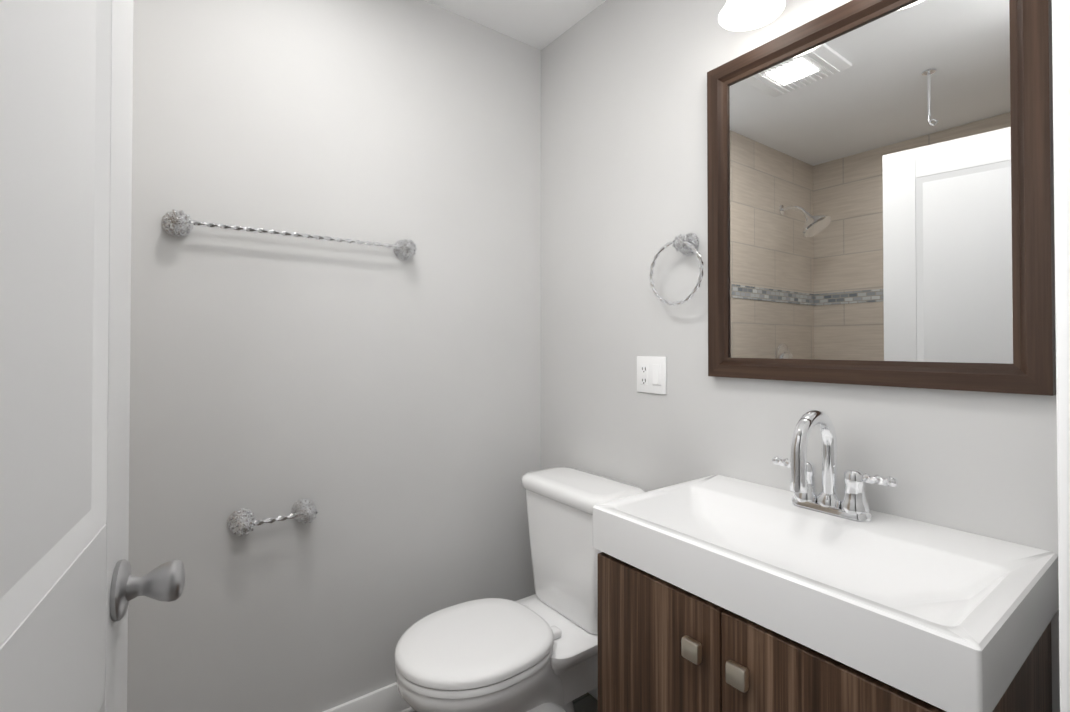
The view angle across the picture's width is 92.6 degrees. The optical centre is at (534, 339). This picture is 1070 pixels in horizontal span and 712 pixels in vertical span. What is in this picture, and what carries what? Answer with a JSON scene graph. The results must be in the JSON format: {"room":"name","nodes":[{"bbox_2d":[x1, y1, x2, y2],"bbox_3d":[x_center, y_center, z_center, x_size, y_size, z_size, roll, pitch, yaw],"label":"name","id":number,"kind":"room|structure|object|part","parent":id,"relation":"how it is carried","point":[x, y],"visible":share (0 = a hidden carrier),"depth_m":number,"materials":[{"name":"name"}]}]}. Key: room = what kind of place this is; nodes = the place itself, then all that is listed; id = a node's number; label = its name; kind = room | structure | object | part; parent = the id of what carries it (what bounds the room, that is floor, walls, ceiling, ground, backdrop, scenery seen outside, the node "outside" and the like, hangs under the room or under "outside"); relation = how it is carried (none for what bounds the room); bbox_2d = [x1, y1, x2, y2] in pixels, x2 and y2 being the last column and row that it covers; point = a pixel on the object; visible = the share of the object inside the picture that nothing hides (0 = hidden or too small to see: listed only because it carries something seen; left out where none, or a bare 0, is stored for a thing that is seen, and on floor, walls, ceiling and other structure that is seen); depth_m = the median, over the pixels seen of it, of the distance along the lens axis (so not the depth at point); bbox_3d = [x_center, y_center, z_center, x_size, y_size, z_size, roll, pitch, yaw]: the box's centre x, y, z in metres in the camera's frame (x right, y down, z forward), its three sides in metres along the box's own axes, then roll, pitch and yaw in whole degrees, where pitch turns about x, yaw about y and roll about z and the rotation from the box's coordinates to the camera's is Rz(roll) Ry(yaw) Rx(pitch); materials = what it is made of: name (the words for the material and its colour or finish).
{"room":"bathroom","nodes":[
{"label":"bathroom","id":0,"kind":"room"},
{"bbox_2d":[127,0,540,711],"bbox_3d":[-0.932,0.032,1.425,2.530,2.418,0.120,0,-1,-36],"label":"wall","id":1,"kind":"structure","parent":0,"point":[379,406],"depth_m":1.56,"materials":[{"name":"paint"}]},
{"bbox_2d":[227,498,317,536],"bbox_3d":[-0.734,0.506,1.446,0.229,0.068,0.072,0,-1,-36],"label":"rail","id":2,"kind":"object","parent":1,"relation":"attached to","point":[241,522],"visible":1,"depth_m":1.43,"materials":[{"name":"silver metal"}]},
{"bbox_2d":[161,209,416,259],"bbox_3d":[-0.672,-0.302,1.504,0.688,0.068,0.068,0,-1,-36],"label":"towel bar","id":3,"kind":"object","parent":1,"relation":"attached to","point":[180,223],"visible":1,"depth_m":1.42,"materials":[{"name":"silver metal"}]},
{"bbox_2d":[323,682,414,711],"bbox_3d":[-0.504,1.186,1.642,1.324,0.115,0.018,0,-1,-36],"label":"baseboard","id":4,"kind":"structure","parent":1,"relation":"attached to","point":[388,698],"depth_m":1.64,"materials":[{"name":"white"}]},
{"bbox_2d":[415,692,597,711],"bbox_3d":[-0.198,1.259,0.416,2.530,0.060,2.593,0,-1,-36],"label":"floor","id":5,"kind":"structure","parent":0,"point":[587,702],"depth_m":1.74,"materials":[{"name":"tile"}]},
{"bbox_2d":[395,466,644,711],"bbox_3d":[-0.052,0.853,1.517,0.729,0.791,0.426,0,-1,-36],"label":"toilet","id":6,"kind":"object","parent":5,"relation":"on","point":[537,651],"visible":0.9,"depth_m":1.48,"materials":[{"name":"white ceramic"}]},
{"bbox_2d":[593,410,1058,711],"bbox_3d":[0.500,0.690,0.992,0.487,1.090,0.666,0,-1,-36],"label":"bathroom vanity","id":7,"kind":"object","parent":5,"relation":"on","point":[718,593],"visible":1,"depth_m":0.88,"materials":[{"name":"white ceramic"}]},
{"bbox_2d":[772,410,897,521],"bbox_3d":[0.583,0.256,1.059,0.184,0.220,0.251,0,-1,-36],"label":"faucet","id":8,"kind":"object","parent":7,"relation":"on","point":[806,505],"depth_m":1.06,"materials":[{"name":"silver metal"}]},
{"bbox_2d":[425,0,605,49],"bbox_3d":[-0.198,-1.219,0.445,2.530,0.060,2.593,0,-1,-36],"label":"ceiling","id":9,"kind":"structure","parent":0,"point":[540,24],"depth_m":1.85,"materials":[{"name":"paint"}]},
{"bbox_2d":[541,0,1059,711],"bbox_3d":[0.575,0.031,1.411,0.120,2.418,1.693,0,-1,-36],"label":"wall","id":10,"kind":"structure","parent":0,"point":[623,142],"depth_m":1.53,"materials":[{"name":"paint"}]},
{"bbox_2d":[588,687,597,699],"bbox_3d":[0.490,1.183,1.401,0.014,0.115,1.557,0,-1,-36],"label":"baseboard","id":11,"kind":"structure","parent":10,"relation":"attached to","point":[594,693],"depth_m":1.77,"materials":[{"name":"white"}]},
{"bbox_2d":[637,356,665,393],"bbox_3d":[0.359,0.110,1.591,0.012,0.114,0.116,0,-1,-36],"label":"outlet","id":12,"kind":"object","parent":10,"relation":"attached to","point":[651,374],"visible":1,"depth_m":1.59,"materials":[{"name":"white plastic"}]},
{"bbox_2d":[649,233,702,305],"bbox_3d":[0.417,-0.203,1.479,0.057,0.212,0.188,0,-1,-36],"label":"towel ring","id":13,"kind":"object","parent":10,"relation":"attached to","point":[687,244],"visible":1,"depth_m":1.46,"materials":[{"name":"silver metal"}]},
{"bbox_2d":[718,0,785,30],"bbox_3d":[0.601,-0.877,1.129,0.186,0.201,0.393,0,-1,-36],"label":"sconce","id":14,"kind":"object","parent":10,"relation":"attached to","point":[740,15],"visible":1,"depth_m":1.26,"materials":[{"name":"white glass"}]},
{"bbox_2d":[707,0,1055,395],"bbox_3d":[0.684,-0.320,1.143,0.027,0.837,0.670,0,-1,-36],"label":"mirror","id":15,"kind":"object","parent":10,"relation":"attached to","point":[880,189],"visible":0.98,"depth_m":1.07,"materials":[{"name":"brown wood"}]},
{"bbox_3d":[0.166,-1.013,0.143,0.790,0.358,0.120,0,-1,-36],"label":"wall","id":16,"kind":"structure","parent":0,"visible":0},
{"bbox_2d":[0,0,184,711],"bbox_3d":[-0.352,0.205,0.358,0.200,2.030,0.758,0,-1,-36],"label":"door","id":17,"kind":"structure","parent":16,"relation":"in","point":[71,586],"depth_m":0.48,"materials":[{"name":"white"}]},
{"bbox_3d":[-0.535,0.306,0.628,0.173,0.070,0.105,0,-1,-36],"label":"knob","id":18,"kind":"part","parent":17,"relation":"part of","materials":[{"name":"grey metal"}]},
{"bbox_2d":[1052,0,1069,711],"bbox_3d":[0.186,0.166,0.152,0.850,2.120,0.141,0,-1,-36],"label":"door frame","id":19,"kind":"structure","parent":16,"relation":"attached to","point":[1061,68],"depth_m":0.41,"materials":[{"name":"white"}]}
]}

